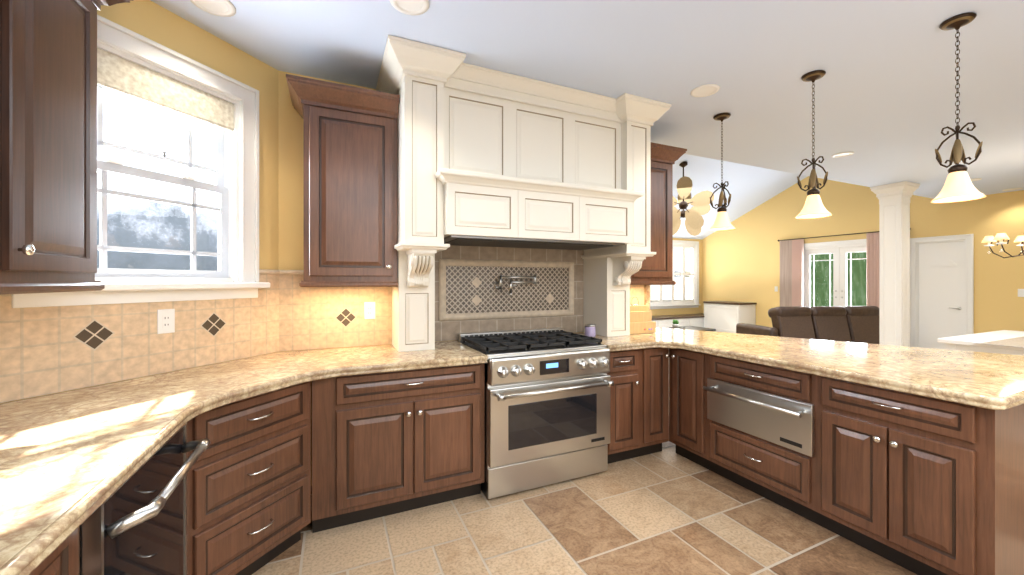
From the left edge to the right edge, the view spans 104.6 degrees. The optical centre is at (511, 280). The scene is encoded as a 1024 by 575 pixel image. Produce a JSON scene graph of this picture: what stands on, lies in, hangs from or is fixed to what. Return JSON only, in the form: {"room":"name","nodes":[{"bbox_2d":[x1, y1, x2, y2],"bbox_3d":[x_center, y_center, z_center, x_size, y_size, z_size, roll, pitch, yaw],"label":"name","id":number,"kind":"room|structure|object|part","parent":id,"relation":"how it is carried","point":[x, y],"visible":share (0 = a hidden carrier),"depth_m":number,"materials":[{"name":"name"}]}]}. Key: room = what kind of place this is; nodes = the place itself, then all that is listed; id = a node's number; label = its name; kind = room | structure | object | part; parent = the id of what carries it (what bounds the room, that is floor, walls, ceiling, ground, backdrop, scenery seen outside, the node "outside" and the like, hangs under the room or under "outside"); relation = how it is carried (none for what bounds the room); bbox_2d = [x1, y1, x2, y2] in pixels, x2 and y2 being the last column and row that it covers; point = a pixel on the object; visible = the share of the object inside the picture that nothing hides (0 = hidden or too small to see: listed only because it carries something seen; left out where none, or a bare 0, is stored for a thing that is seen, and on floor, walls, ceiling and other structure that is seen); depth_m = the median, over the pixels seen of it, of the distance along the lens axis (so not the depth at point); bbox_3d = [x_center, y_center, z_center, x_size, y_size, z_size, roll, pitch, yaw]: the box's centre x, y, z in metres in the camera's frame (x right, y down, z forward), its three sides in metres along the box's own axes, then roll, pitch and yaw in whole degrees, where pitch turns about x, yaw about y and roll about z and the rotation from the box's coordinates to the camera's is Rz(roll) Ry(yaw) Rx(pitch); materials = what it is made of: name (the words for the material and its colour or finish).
{"room":"kitchen","nodes":[
{"label":"kitchen","id":0,"kind":"room"},
{"bbox_2d":[0,0,277,403],"bbox_3d":[-1.803,0.005,2.030,0.150,2.740,1.338,0,0,21],"label":"wall","id":1,"kind":"structure","parent":0,"point":[153,21],"depth_m":2.33,"materials":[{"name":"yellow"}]},
{"bbox_2d":[11,15,269,307],"bbox_3d":[-1.775,-0.527,1.983,0.235,1.265,1.050,0,0,21],"label":"kitchen window","id":2,"kind":"structure","parent":1,"relation":"in","point":[234,187],"depth_m":2.12,"materials":[{"name":"white paint"}]},
{"bbox_2d":[97,48,233,156],"bbox_3d":[-1.763,-0.827,1.979,0.021,0.412,0.726,0,0,21],"label":"shade valance","id":3,"kind":"object","parent":2,"relation":"attached to","point":[122,75],"visible":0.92,"depth_m":1.98,"materials":[{"name":"fabric"}]},
{"bbox_2d":[0,269,279,402],"bbox_3d":[-1.712,0.195,2.017,0.030,0.530,1.178,0,0,21],"label":"backsplash","id":4,"kind":"structure","parent":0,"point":[49,350],"depth_m":1.82,"materials":[{"name":"tile"}]},
{"bbox_2d":[252,441,916,574],"bbox_3d":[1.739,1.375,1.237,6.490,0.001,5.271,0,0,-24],"label":"floor","id":5,"kind":"structure","parent":0,"point":[579,524],"depth_m":2.13,"materials":[{"name":"tile"}]},
{"bbox_2d":[29,527,78,574],"bbox_3d":[-0.918,0.943,0.085,0.655,0.864,2.880,0,0,-24],"label":"base cabinet","id":6,"kind":"object","parent":5,"relation":"on","point":[62,558],"visible":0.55,"depth_m":0.83,"materials":[{"name":"brown wood"}]},
{"bbox_2d":[0,352,275,574],"bbox_3d":[-0.810,0.485,0.034,0.840,0.049,5.188,0,0,-24],"label":"countertop","id":7,"kind":"structure","parent":6,"relation":"on","point":[72,461],"depth_m":1.15,"materials":[{"name":"stone"}]},
{"bbox_2d":[79,423,209,574],"bbox_3d":[-1.321,0.946,1.093,0.691,0.858,0.598,0,0,-24],"label":"dishwasher","id":8,"kind":"object","parent":5,"relation":"on","point":[135,523],"visible":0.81,"depth_m":1.14,"materials":[{"name":"black"}]},
{"bbox_2d":[187,381,310,574],"bbox_3d":[-1.416,0.943,1.899,0.655,0.864,0.590,0,0,21],"label":"base cabinet","id":9,"kind":"object","parent":5,"relation":"on","point":[249,492],"visible":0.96,"depth_m":1.75,"materials":[{"name":"brown wood"}]},
{"bbox_2d":[252,341,487,394],"bbox_3d":[-0.759,0.485,2.365,1.173,0.049,0.979,0,0,-24],"label":"countertop","id":10,"kind":"structure","parent":9,"relation":"on","point":[285,369],"depth_m":2.29,"materials":[{"name":"stone"}]},
{"bbox_2d":[312,363,484,532],"bbox_3d":[-0.728,0.943,2.541,0.971,0.864,0.655,0,0,-24],"label":"base cabinet","id":11,"kind":"object","parent":5,"relation":"on","point":[387,443],"visible":1,"depth_m":2.26,"materials":[{"name":"brown wood"}]},
{"bbox_2d":[458,327,613,498],"bbox_3d":[0.154,0.890,2.892,0.910,0.970,0.771,0,0,-24],"label":"range","id":12,"kind":"object","parent":5,"relation":"on","point":[547,406],"visible":1,"depth_m":2.61,"materials":[{"name":"silver metal"}]},
{"bbox_2d":[607,348,668,463],"bbox_3d":[0.842,0.943,3.250,0.626,0.864,0.655,0,0,-24],"label":"base cabinet","id":13,"kind":"object","parent":5,"relation":"on","point":[639,407],"visible":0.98,"depth_m":3.01,"materials":[{"name":"brown wood"}]},
{"bbox_2d":[652,301,703,327],"bbox_3d":[3.969,0.958,10.212,3.319,0.835,0.589,0,0,-24],"label":"bench","id":14,"kind":"object","parent":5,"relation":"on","point":[662,321],"depth_m":10.16,"materials":[{"name":"white paint"}]},
{"bbox_2d":[669,348,704,467],"bbox_3d":[1.580,0.943,3.086,0.620,0.864,0.360,0,0,-24],"label":"base cabinet","id":15,"kind":"object","parent":5,"relation":"on","point":[686,367],"depth_m":2.95,"materials":[{"name":"brown wood"}]},
{"bbox_2d":[704,301,756,332],"bbox_3d":[5.510,0.958,10.043,0.649,0.835,0.990,0,0,-24],"label":"cabinet","id":16,"kind":"object","parent":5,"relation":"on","point":[724,316],"depth_m":9.78,"materials":[{"name":"white paint"}]},
{"bbox_2d":[703,354,813,519],"bbox_3d":[1.761,0.943,2.591,0.698,0.864,0.691,0,0,-24],"label":"base cabinet","id":17,"kind":"object","parent":5,"relation":"on","point":[759,419],"depth_m":2.44,"materials":[{"name":"brown wood"}]},
{"bbox_3d":[1.487,0.828,2.469,0.096,0.285,0.670,0,0,-24],"label":"warming drawer","id":18,"kind":"part","parent":17,"relation":"part of","materials":[{"name":"silver metal"}]},
{"bbox_2d":[736,306,878,343],"bbox_3d":[5.450,0.910,7.190,2.354,0.930,0.952,0,0,-6],"label":"recliner sofa","id":19,"kind":"object","parent":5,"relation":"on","point":[858,324],"visible":0.6,"depth_m":6.79,"materials":[{"name":"leather"}]},
{"bbox_2d":[870,181,919,346],"bbox_3d":[5.488,0.005,5.682,0.397,2.739,0.397,0,0,-24],"label":"column","id":20,"kind":"structure","parent":5,"relation":"on","point":[894,263],"depth_m":5.60,"materials":[{"name":"white paint"}]},
{"bbox_2d":[809,374,1023,574],"bbox_3d":[2.080,0.943,2.004,0.640,0.864,0.641,0,0,-24],"label":"base cabinet","id":21,"kind":"object","parent":5,"relation":"on","point":[919,484],"depth_m":1.78,"materials":[{"name":"brown wood"}]},
{"bbox_2d":[575,327,1023,409],"bbox_3d":[1.900,0.485,2.816,2.196,0.049,2.347,0,0,-24],"label":"countertop","id":22,"kind":"structure","parent":21,"relation":"on","point":[993,381],"depth_m":2.29,"materials":[{"name":"stone"}]},
{"bbox_2d":[585,324,595,336],"bbox_3d":[0.644,0.410,3.264,0.092,0.099,0.092,0,0,-24],"label":"candle jar","id":23,"kind":"object","parent":22,"relation":"on","point":[589,330],"visible":0.92,"depth_m":3.23,"materials":[{"name":"purple"}]},
{"bbox_2d":[937,330,1023,354],"bbox_3d":[5.506,0.990,4.099,1.952,0.770,1.000,0,0,-24],"label":"dining table","id":24,"kind":"object","parent":5,"relation":"on","point":[1005,342],"visible":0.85,"depth_m":4.04,"materials":[{"name":"white paint"}]},
{"bbox_2d":[151,0,1023,194],"bbox_3d":[3.939,-1.425,1.389,10.937,0.120,6.650,0,0,-24],"label":"ceiling","id":25,"kind":"structure","parent":0,"point":[884,109],"depth_m":2.44,"materials":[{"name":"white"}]},
{"bbox_2d":[190,0,235,16],"bbox_3d":[-1.472,-1.360,1.947,0.188,0.010,0.188,0,0,-33],"label":"recessed light","id":26,"kind":"object","parent":25,"relation":"in","point":[224,8],"depth_m":1.97,"materials":[{"name":"white paint"}]},
{"bbox_2d":[390,0,428,15],"bbox_3d":[-0.501,-1.360,1.935,0.188,0.010,0.188,0,0,39],"label":"recessed light","id":27,"kind":"object","parent":25,"relation":"in","point":[408,7],"depth_m":1.97,"materials":[{"name":"white paint"}]},
{"bbox_2d":[690,84,719,96],"bbox_3d":[1.383,-1.360,2.841,0.188,0.010,0.188,0,0,-33],"label":"recessed light","id":28,"kind":"object","parent":25,"relation":"in","point":[705,90],"depth_m":2.83,"materials":[{"name":"white paint"}]},
{"bbox_2d":[709,113,735,230],"bbox_3d":[1.736,-0.894,3.275,0.196,0.939,0.196,0,0,-24],"label":"pendant light","id":29,"kind":"object","parent":25,"relation":"hanging from","point":[722,222],"visible":1,"depth_m":3.26,"materials":[{"name":"white glass"}]},
{"bbox_2d":[795,70,831,218],"bbox_3d":[1.997,-0.894,2.624,0.196,0.939,0.196,0,0,-24],"label":"pendant light","id":30,"kind":"object","parent":25,"relation":"hanging from","point":[813,207],"visible":1,"depth_m":2.61,"materials":[{"name":"white glass"}]},
{"bbox_2d":[832,152,853,157],"bbox_3d":[3.575,-1.360,4.280,0.188,0.010,0.188,0,0,-33],"label":"recessed light","id":31,"kind":"object","parent":25,"relation":"in","point":[843,154],"depth_m":4.27,"materials":[{"name":"white paint"}]},
{"bbox_2d":[931,12,986,202],"bbox_3d":[2.333,-0.894,2.074,0.196,0.939,0.196,0,0,-24],"label":"pendant light","id":32,"kind":"object","parent":25,"relation":"hanging from","point":[958,186],"visible":0.98,"depth_m":2.06,"materials":[{"name":"white glass"}]},
{"bbox_2d":[981,233,1023,257],"bbox_3d":[5.587,-0.779,4.223,0.692,1.169,0.780,0,0,-24],"label":"pendant chandelier","id":33,"kind":"object","parent":25,"relation":"hanging from","point":[1001,237],"visible":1,"depth_m":4.46,"materials":[{"name":"white glass"}]},
{"bbox_2d":[1002,188,1022,190],"bbox_3d":[7.462,-1.360,5.904,0.188,0.010,0.188,0,0,-33],"label":"recessed light","id":34,"kind":"object","parent":25,"relation":"in","point":[1010,189],"depth_m":5.91,"materials":[{"name":"white paint"}]},
{"bbox_2d":[278,71,937,485],"bbox_3d":[2.471,-0.975,4.457,10.787,4.700,0.150,0,0,-24],"label":"wall","id":35,"kind":"structure","parent":0,"point":[290,188],"depth_m":2.61,"materials":[{"name":"yellow paint"}]},
{"bbox_2d":[279,270,391,351],"bbox_3d":[-1.189,0.195,2.705,0.708,0.530,0.030,0,0,-24],"label":"backsplash","id":36,"kind":"structure","parent":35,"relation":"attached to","point":[310,318],"depth_m":2.69,"materials":[{"name":"tile"}]},
{"bbox_2d":[286,74,398,286],"bbox_3d":[-1.076,-0.565,2.548,0.624,1.205,0.407,0,0,-24],"label":"upper cabinet","id":37,"kind":"object","parent":35,"relation":"attached to","point":[350,186],"visible":0.98,"depth_m":2.43,"materials":[{"name":"brown wood"}]},
{"bbox_2d":[435,245,583,341],"bbox_3d":[-0.003,0.067,3.239,1.418,0.784,0.034,0,0,-24],"label":"backsplash","id":38,"kind":"structure","parent":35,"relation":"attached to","point":[469,297],"depth_m":3.22,"materials":[{"name":"tile"}]},
{"bbox_2d":[494,275,535,295],"bbox_3d":[0.035,0.034,3.180,0.364,0.167,0.146,0,0,-24],"label":"pot filler","id":39,"kind":"object","parent":38,"relation":"attached to","point":[497,284],"visible":1,"depth_m":3.15,"materials":[{"name":"silver metal"}]},
{"bbox_2d":[376,35,671,351],"bbox_3d":[0.134,-0.452,2.935,2.106,1.823,0.701,0,0,-24],"label":"range hood","id":40,"kind":"object","parent":35,"relation":"attached to","point":[487,157],"visible":1,"depth_m":2.65,"materials":[{"name":"white paint"}]},
{"bbox_2d":[630,285,649,310],"bbox_3d":[1.062,0.231,3.805,0.516,0.456,0.178,0,0,-24],"label":"backsplash","id":41,"kind":"structure","parent":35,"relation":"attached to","point":[641,293],"depth_m":3.81,"materials":[{"name":"tile"}]},
{"bbox_2d":[630,142,686,284],"bbox_3d":[1.204,-0.565,3.577,0.579,1.205,0.407,0,0,-24],"label":"upper cabinet","id":42,"kind":"object","parent":35,"relation":"attached to","point":[657,269],"visible":0.33,"depth_m":3.47,"materials":[{"name":"brown wood"}]},
{"bbox_2d":[630,305,655,333],"bbox_3d":[1.088,0.341,3.556,0.300,0.239,0.253,0,0,-24],"label":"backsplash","id":43,"kind":"structure","parent":0,"point":[641,321],"depth_m":3.47,"materials":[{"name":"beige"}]},
{"bbox_2d":[650,238,701,315],"bbox_3d":[2.276,-0.025,9.855,6.700,2.800,0.150,0,0,-24],"label":"wall","id":44,"kind":"structure","parent":0,"point":[674,311],"depth_m":10.98,"materials":[{"name":"paint"}]},
{"bbox_2d":[650,240,700,308],"bbox_3d":[4.339,-0.172,10.753,1.950,1.845,0.210,0,0,-24],"label":"window shutters","id":45,"kind":"object","parent":44,"relation":"attached to","point":[684,291],"visible":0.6,"depth_m":10.87,"materials":[{"name":"white paint"}]},
{"bbox_2d":[664,320,715,331],"bbox_3d":[3.370,1.067,7.798,1.100,0.616,0.600,0,0,-24],"label":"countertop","id":46,"kind":"structure","parent":0,"point":[675,324],"depth_m":7.71,"materials":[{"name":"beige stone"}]},
{"bbox_2d":[673,154,807,238],"bbox_3d":[3.274,-2.188,7.645,7.000,2.180,5.000,0,0,-24],"label":"ceiling","id":47,"kind":"structure","parent":0,"point":[749,188],"depth_m":8.54,"materials":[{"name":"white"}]},
{"bbox_2d":[673,161,713,235],"bbox_3d":[3.216,-1.552,7.416,0.955,1.332,1.170,0,0,23],"label":"ceiling fan","id":48,"kind":"object","parent":47,"relation":"hanging from","point":[694,220],"visible":0.85,"depth_m":6.93,"materials":[{"name":"brown metal"}]},
{"bbox_2d":[702,176,1023,333],"bbox_3d":[7.764,-0.975,6.024,0.150,4.700,11.650,0,0,-24],"label":"wall","id":49,"kind":"structure","parent":0,"point":[741,262],"depth_m":7.99,"materials":[{"name":"yellow paint"}]},
{"bbox_2d":[804,239,865,306],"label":"french door","id":50,"kind":"structure","parent":49,"relation":"attached to","point":[839,250],"depth_m":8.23,"materials":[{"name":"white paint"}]},
{"bbox_2d":[778,228,910,306],"bbox_3d":[6.666,0.204,8.134,0.115,2.302,2.324,0,0,-24],"label":"curtain","id":51,"kind":"object","parent":49,"relation":"attached to","point":[791,272],"visible":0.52,"depth_m":8.76,"materials":[{"name":"pink fabric"}]},
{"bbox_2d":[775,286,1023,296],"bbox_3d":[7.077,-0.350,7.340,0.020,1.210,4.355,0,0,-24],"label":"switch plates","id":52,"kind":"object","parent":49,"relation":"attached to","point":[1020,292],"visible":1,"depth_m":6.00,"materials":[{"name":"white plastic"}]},
{"bbox_2d":[910,234,973,348],"bbox_3d":[7.387,0.307,6.808,0.191,2.135,0.780,0,0,-24],"label":"door","id":53,"kind":"structure","parent":49,"relation":"attached to","point":[941,286],"depth_m":6.79,"materials":[{"name":"white paint"}]},
{"label":"outside","id":54,"kind":"structure","parent":0,"visible":0},
{"bbox_2d":[97,91,217,270],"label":"outside view","id":55,"kind":"object","parent":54,"point":[161,259],"depth_m":6.94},
{"bbox_2d":[651,285,675,299],"bbox_3d":[6.083,0.480,15.880,1.276,0.577,0.005,0,0,-24],"label":"shutter","id":56,"kind":"object","parent":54,"point":[666,289],"depth_m":15.77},
{"bbox_2d":[674,271,685,276],"bbox_3d":[6.894,-0.273,16.246,0.612,0.209,0.005,0,0,-24],"label":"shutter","id":57,"kind":"object","parent":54,"point":[674,271],"depth_m":16.21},
{"bbox_3d":[-0.840,0.005,-1.133,0.150,2.740,5.687,0,0,-24],"label":"wall","id":58,"kind":"structure","parent":0,"visible":0},
{"bbox_2d":[0,0,133,294],"bbox_3d":[-1.251,-0.565,0.458,0.407,1.205,2.384,0,0,-24],"label":"upper cabinet","id":59,"kind":"object","parent":58,"relation":"attached to","point":[48,146],"visible":1,"depth_m":1.24,"materials":[{"name":"brown wood"}]}
]}

